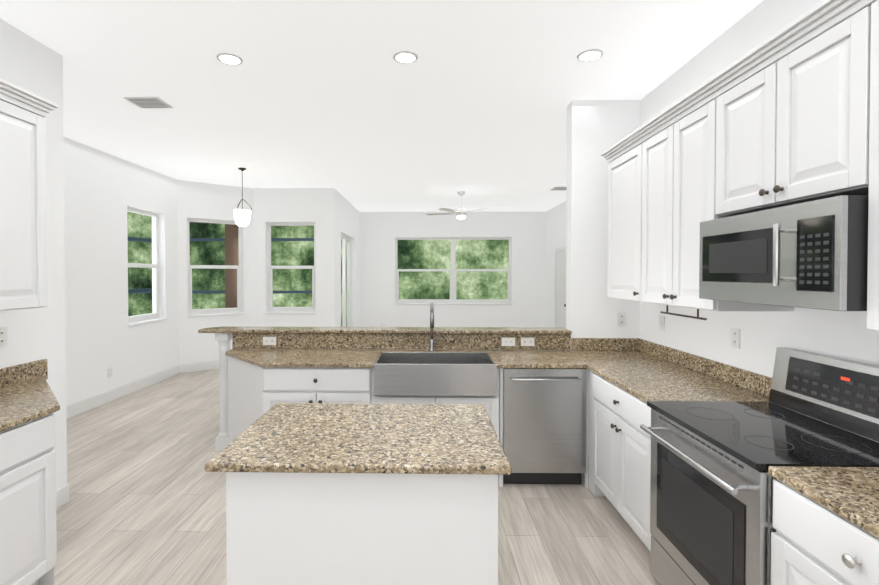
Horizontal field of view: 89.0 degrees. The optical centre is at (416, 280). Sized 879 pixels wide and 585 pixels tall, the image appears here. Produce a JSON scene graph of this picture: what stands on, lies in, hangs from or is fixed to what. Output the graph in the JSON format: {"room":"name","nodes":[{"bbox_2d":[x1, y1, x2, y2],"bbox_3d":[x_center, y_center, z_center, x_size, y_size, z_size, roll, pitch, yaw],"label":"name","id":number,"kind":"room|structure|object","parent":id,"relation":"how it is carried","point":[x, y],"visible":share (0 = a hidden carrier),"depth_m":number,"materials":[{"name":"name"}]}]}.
{"room":"kitchen","nodes":[
{"label":"kitchen","id":0,"kind":"room"},
{"bbox_2d":[54,369,660,584],"bbox_3d":[-0.493,1.556,4.313,7.630,0.100,13.450,0,1,1],"label":"floor","id":1,"kind":"structure","parent":0,"point":[145,504],"depth_m":2.91,"materials":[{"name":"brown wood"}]},
{"bbox_2d":[0,413,56,584],"bbox_3d":[-2.115,1.099,1.780,0.630,0.882,0.904,0,1,1],"label":"base cabinet","id":2,"kind":"object","parent":1,"relation":"on","point":[28,542],"visible":0.92,"depth_m":2.06,"materials":[{"name":"white wood"}]},
{"bbox_2d":[0,359,59,431],"bbox_3d":[-2.123,0.597,1.096,0.640,0.135,3.577,0,1,1],"label":"countertop","id":3,"kind":"structure","parent":2,"relation":"on","point":[26,394],"depth_m":2.40,"materials":[{"name":"beige stone"}]},
{"bbox_2d":[215,333,231,451],"bbox_3d":[-1.706,0.984,3.970,0.116,1.053,0.116,0,1,1],"label":"post","id":4,"kind":"object","parent":1,"relation":"on","point":[221,438],"visible":0.81,"depth_m":3.93,"materials":[{"name":"white wood"}]},
{"bbox_2d":[228,356,271,443],"bbox_3d":[-1.340,1.074,3.597,0.540,0.882,0.598,0,1,1],"label":"base cabinet","id":5,"kind":"object","parent":1,"relation":"on","point":[255,392],"depth_m":3.54,"materials":[{"name":"white wood"}]},
{"bbox_2d":[272,367,370,405],"bbox_3d":[-0.730,1.075,3.585,0.803,0.882,0.598,0,1,1],"label":"base cabinet","id":6,"kind":"object","parent":1,"relation":"on","point":[289,384],"depth_m":3.28,"materials":[{"name":"white wood"}]},
{"bbox_2d":[226,472,497,584],"bbox_3d":[-0.186,1.097,1.916,0.974,0.882,0.710,0,1,1],"label":"kitchen island","id":7,"kind":"object","parent":1,"relation":"on","point":[350,529],"visible":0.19,"depth_m":1.57,"materials":[{"name":"white wood"}]},
{"bbox_2d":[205,403,511,474],"bbox_3d":[-0.195,0.639,1.887,1.052,0.030,0.737,0,1,1],"label":"island countertop","id":8,"kind":"structure","parent":7,"relation":"on","point":[370,438],"depth_m":1.74,"materials":[{"name":"stone"}]},
{"bbox_2d":[359,349,428,349],"bbox_3d":[-0.139,0.984,3.941,2.935,1.053,0.113,0,1,1],"label":"wall","id":9,"kind":"structure","parent":1,"relation":"on","point":[393,349],"depth_m":3.88,"materials":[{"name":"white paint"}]},
{"bbox_2d":[263,337,275,344],"bbox_3d":[-1.277,0.527,3.884,0.115,0.072,0.008,0,1,1],"label":"electrical outlet plate","id":10,"kind":"object","parent":9,"relation":"attached to","point":[266,340],"depth_m":3.88,"materials":[{"name":"white plastic"}]},
{"bbox_2d":[198,327,571,333],"bbox_3d":[-0.283,0.441,3.961,3.225,0.030,0.245,0,1,1],"label":"bar","id":11,"kind":"object","parent":9,"relation":"on","point":[473,330],"visible":1,"depth_m":3.87,"materials":[{"name":"beige stone"}]},
{"bbox_2d":[502,337,514,345],"bbox_3d":[0.792,0.527,3.841,0.115,0.072,0.008,0,1,1],"label":"electrical outlet plate","id":12,"kind":"object","parent":9,"relation":"attached to","point":[505,341],"depth_m":3.84,"materials":[{"name":"white plastic"}]},
{"bbox_2d":[521,338,533,345],"bbox_3d":[0.957,0.527,3.838,0.115,0.072,0.008,0,1,1],"label":"electrical outlet plate","id":13,"kind":"object","parent":9,"relation":"attached to","point":[524,341],"depth_m":3.84,"materials":[{"name":"white plastic"}]},
{"bbox_2d":[371,368,498,437],"bbox_3d":[0.143,1.075,3.551,0.941,0.882,0.629,0,1,1],"label":"base cabinet","id":14,"kind":"object","parent":1,"relation":"on","point":[490,404],"visible":0.19,"depth_m":3.27,"materials":[{"name":"white wood"}]},
{"bbox_2d":[225,333,673,368],"bbox_3d":[0.145,0.548,3.546,3.518,0.169,0.651,0,1,1],"label":"countertop","id":15,"kind":"structure","parent":14,"relation":"on","point":[290,349],"depth_m":3.82,"materials":[{"name":"beige stone"}]},
{"bbox_2d":[429,303,439,350],"bbox_3d":[0.149,0.392,3.691,0.094,0.414,0.249,0,1,1],"label":"pull-down faucet","id":16,"kind":"object","parent":15,"relation":"on","point":[431,345],"visible":1,"depth_m":3.77,"materials":[{"name":"silver metal"}]},
{"bbox_2d":[374,352,496,395],"bbox_3d":[0.142,0.714,3.469,0.885,0.226,0.508,0,1,1],"label":"farmhouse sink","id":17,"kind":"object","parent":15,"relation":"in","point":[437,373],"visible":0.98,"depth_m":3.22,"materials":[{"name":"silver metal"}]},
{"bbox_2d":[498,368,588,487],"bbox_3d":[0.941,1.075,3.560,0.646,0.882,0.578,0,1,1],"label":"cabinet filler","id":18,"kind":"object","parent":1,"relation":"on","point":[500,480],"visible":0.36,"depth_m":3.27,"materials":[{"name":"white wood"}]},
{"bbox_2d":[503,368,586,484],"bbox_3d":[0.944,1.078,3.514,0.598,0.878,0.614,0,1,1],"label":"dishwasher","id":19,"kind":"object","parent":1,"relation":"on","point":[544,423],"visible":0.77,"depth_m":3.25,"materials":[{"name":"silver metal"}]},
{"bbox_2d":[588,370,651,551],"bbox_3d":[1.544,1.086,2.771,0.689,0.882,0.976,0,1,1],"label":"base cabinet","id":20,"kind":"object","parent":1,"relation":"on","point":[619,473],"visible":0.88,"depth_m":2.67,"materials":[{"name":"white wood"}]},
{"bbox_2d":[581,349,776,404],"bbox_3d":[1.543,0.572,2.974,0.698,0.135,1.396,0,1,1],"label":"countertop","id":21,"kind":"structure","parent":20,"relation":"on","point":[645,371],"depth_m":2.76,"materials":[{"name":"beige stone"}]},
{"bbox_2d":[640,347,878,584],"bbox_3d":[1.492,0.941,1.899,0.755,1.195,0.756,0,1,1],"label":"electric range","id":22,"kind":"object","parent":1,"relation":"on","point":[711,500],"visible":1,"depth_m":1.85,"materials":[{"name":"silver metal"}]},
{"bbox_2d":[771,479,878,584],"bbox_3d":[1.526,1.107,1.175,0.658,0.882,0.684,0,1,1],"label":"base cabinet","id":23,"kind":"object","parent":1,"relation":"on","point":[813,542],"visible":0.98,"depth_m":1.32,"materials":[{"name":"white wood"}]},
{"bbox_2d":[768,466,878,537],"bbox_3d":[1.504,0.607,0.372,0.668,0.135,2.278,0,1,1],"label":"countertop","id":24,"kind":"structure","parent":23,"relation":"on","point":[852,493],"depth_m":1.36,"materials":[{"name":"beige stone"}]},
{"bbox_2d":[0,0,762,211],"bbox_3d":[-0.493,-1.594,4.271,7.630,0.100,13.450,0,1,1],"label":"ceiling","id":25,"kind":"structure","parent":0,"point":[474,99],"depth_m":3.46,"materials":[{"name":"white paint"}]},
{"bbox_2d":[123,96,172,108],"bbox_3d":[-2.303,-1.530,3.844,0.290,0.011,0.240,0,1,1],"label":"ceiling vent","id":26,"kind":"object","parent":25,"relation":"in","point":[150,102],"depth_m":3.83,"materials":[{"name":"white metal"}]},
{"bbox_2d":[216,53,242,64],"bbox_3d":[-1.284,-1.522,3.073,0.169,0.008,0.169,0,1,-5],"label":"recessed light","id":27,"kind":"object","parent":25,"relation":"in","point":[227,58],"depth_m":3.06,"materials":[{"name":"white"}]},
{"bbox_2d":[233,168,251,226],"bbox_3d":[-2.438,-1.162,6.249,0.236,0.813,0.243,0,1,1],"label":"pendant light","id":28,"kind":"object","parent":25,"relation":"hanging from","point":[242,216],"visible":1,"depth_m":6.18,"materials":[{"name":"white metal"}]},
{"bbox_2d":[393,51,417,63],"bbox_3d":[-0.074,-1.521,3.048,0.169,0.008,0.169,0,1,-5],"label":"recessed light","id":29,"kind":"object","parent":25,"relation":"in","point":[405,57],"depth_m":3.04,"materials":[{"name":"white"}]},
{"bbox_2d":[426,191,488,218],"bbox_3d":[0.813,-1.346,8.072,1.280,0.493,1.223,0,1,1],"label":"ceiling fan","id":30,"kind":"object","parent":25,"relation":"hanging from","point":[460,213],"visible":1,"depth_m":7.96,"materials":[{"name":"white metal"}]},
{"bbox_2d":[550,187,566,190],"bbox_3d":[2.493,-1.582,7.685,0.300,0.011,0.300,0,1,1],"label":"ceiling vent","id":31,"kind":"object","parent":25,"relation":"in","point":[555,188],"depth_m":7.67,"materials":[{"name":"white metal"}]},
{"bbox_2d":[577,49,603,61],"bbox_3d":[1.176,-1.521,3.022,0.169,0.008,0.169,0,1,-5],"label":"recessed light","id":32,"kind":"object","parent":25,"relation":"in","point":[591,54],"depth_m":3.01,"materials":[{"name":"white"}]},
{"bbox_2d":[0,0,878,489],"bbox_3d":[-0.444,-0.018,4.266,7.130,3.050,13.100,0,1,1],"label":"wall","id":33,"kind":"structure","parent":0,"point":[78,334],"depth_m":5.18,"materials":[{"name":"white paint"}]},
{"bbox_2d":[0,327,7,346],"bbox_3d":[-2.408,0.329,2.590,0.008,0.115,0.072,0,1,1],"label":"electrical outlet plate","id":34,"kind":"object","parent":33,"relation":"attached to","point":[3,330],"depth_m":2.60,"materials":[{"name":"white plastic"}]},
{"bbox_2d":[0,90,49,310],"bbox_3d":[-2.249,-0.388,2.011,0.350,1.088,0.984,0,1,1],"label":"upper cabinet","id":35,"kind":"object","parent":33,"relation":"attached to","point":[23,237],"depth_m":2.35,"materials":[{"name":"white wood"}]},
{"bbox_2d":[108,367,112,377],"bbox_3d":[-3.778,1.135,5.511,0.008,0.115,0.072,0,1,1],"label":"electrical outlet plate","id":36,"kind":"object","parent":33,"relation":"attached to","point":[110,373],"depth_m":5.51,"materials":[{"name":"white plastic"}]},
{"bbox_2d":[56,360,218,509],"bbox_3d":[-0.392,1.403,6.749,6.728,0.140,7.770,0,1,1],"label":"baseboard","id":37,"kind":"structure","parent":33,"relation":"attached to","point":[74,409],"depth_m":5.70,"materials":[{"name":"white"}]},
{"bbox_2d":[127,207,510,322],"bbox_3d":[-0.836,-0.222,8.282,6.100,1.590,5.000,0,1,1],"label":"window frames","id":38,"kind":"structure","parent":33,"relation":"in","point":[191,311],"depth_m":7.79,"materials":[{"name":"white"}]},
{"bbox_2d":[341,234,351,326],"bbox_3d":[-1.493,0.262,9.143,0.090,2.358,1.696,0,1,1],"label":"door frame","id":39,"kind":"structure","parent":33,"relation":"attached to","point":[349,298],"depth_m":9.60,"materials":[{"name":"white wood"}]},
{"bbox_2d":[555,246,565,328],"bbox_3d":[2.989,0.375,9.241,0.068,2.130,0.960,0,1,1],"label":"room door","id":40,"kind":"structure","parent":33,"relation":"in","point":[560,286],"depth_m":9.31,"materials":[{"name":"white wood"}]},
{"bbox_2d":[605,140,632,300],"bbox_3d":[1.699,-0.404,3.206,0.398,1.088,0.619,0,1,1],"label":"upper cabinet","id":41,"kind":"object","parent":33,"relation":"attached to","point":[620,166],"depth_m":3.29,"materials":[{"name":"white wood"}]},
{"bbox_2d":[617,313,625,325],"bbox_3d":[1.757,0.332,3.818,0.072,0.115,0.008,0,1,1],"label":"electrical outlet plate","id":42,"kind":"object","parent":33,"relation":"attached to","point":[621,317],"depth_m":3.82,"materials":[{"name":"white plastic"}]},
{"bbox_2d":[659,316,664,330],"bbox_3d":[1.896,0.332,3.451,0.010,0.115,0.072,0,1,1],"label":"electrical outlet plate","id":43,"kind":"object","parent":33,"relation":"attached to","point":[661,318],"depth_m":3.44,"materials":[{"name":"white plastic"}]},
{"bbox_2d":[633,80,794,310],"bbox_3d":[1.686,-0.396,2.584,0.398,1.088,0.877,0,1,1],"label":"upper cabinet","id":44,"kind":"object","parent":33,"relation":"attached to","point":[677,163],"depth_m":2.54,"materials":[{"name":"white wood"}]},
{"bbox_2d":[660,305,706,319],"bbox_3d":[1.547,0.180,2.602,0.012,0.059,0.450,0,1,1],"label":"towel bar","id":45,"kind":"object","parent":44,"relation":"attached to","point":[688,316],"visible":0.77,"depth_m":2.55,"materials":[{"name":"brown metal"}]},
{"bbox_2d":[731,327,739,348],"bbox_3d":[1.881,0.338,2.631,0.008,0.115,0.072,0,1,1],"label":"electrical outlet plate","id":46,"kind":"object","parent":33,"relation":"attached to","point":[735,332],"depth_m":2.63,"materials":[{"name":"white plastic"}]},
{"bbox_2d":[721,0,868,215],"bbox_3d":[1.670,-0.621,1.824,0.398,0.616,0.762,0,1,1],"label":"upper cabinet","id":47,"kind":"object","parent":33,"relation":"attached to","point":[788,114],"depth_m":1.71,"materials":[{"name":"white wood"}]},
{"bbox_2d":[699,195,868,310],"bbox_3d":[1.604,-0.092,1.833,0.529,0.381,0.754,0,1,1],"label":"microwave","id":48,"kind":"object","parent":47,"relation":"attached to","point":[812,254],"visible":1,"depth_m":1.65,"materials":[{"name":"silver metal"}]},
{"bbox_2d":[841,0,878,331],"bbox_3d":[1.654,-0.375,1.044,0.398,1.088,0.928,0,1,1],"label":"upper cabinet","id":49,"kind":"object","parent":33,"relation":"attached to","point":[871,188],"depth_m":1.43,"materials":[{"name":"white wood"}]},
{"label":"outside","id":50,"kind":"structure","parent":0,"visible":0},
{"bbox_2d":[127,212,508,326],"bbox_3d":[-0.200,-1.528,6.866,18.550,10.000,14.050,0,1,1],"label":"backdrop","id":51,"kind":"structure","parent":50,"point":[469,254],"depth_m":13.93,"materials":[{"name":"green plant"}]},
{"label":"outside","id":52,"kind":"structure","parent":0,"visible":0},
{"bbox_2d":[128,224,313,307],"bbox_3d":[-4.388,-0.120,6.277,5.100,3.400,6.660,0,1,1],"label":"posts","id":53,"kind":"object","parent":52,"point":[230,239],"visible":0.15,"depth_m":8.43,"materials":[{"name":"brown"}]}
]}

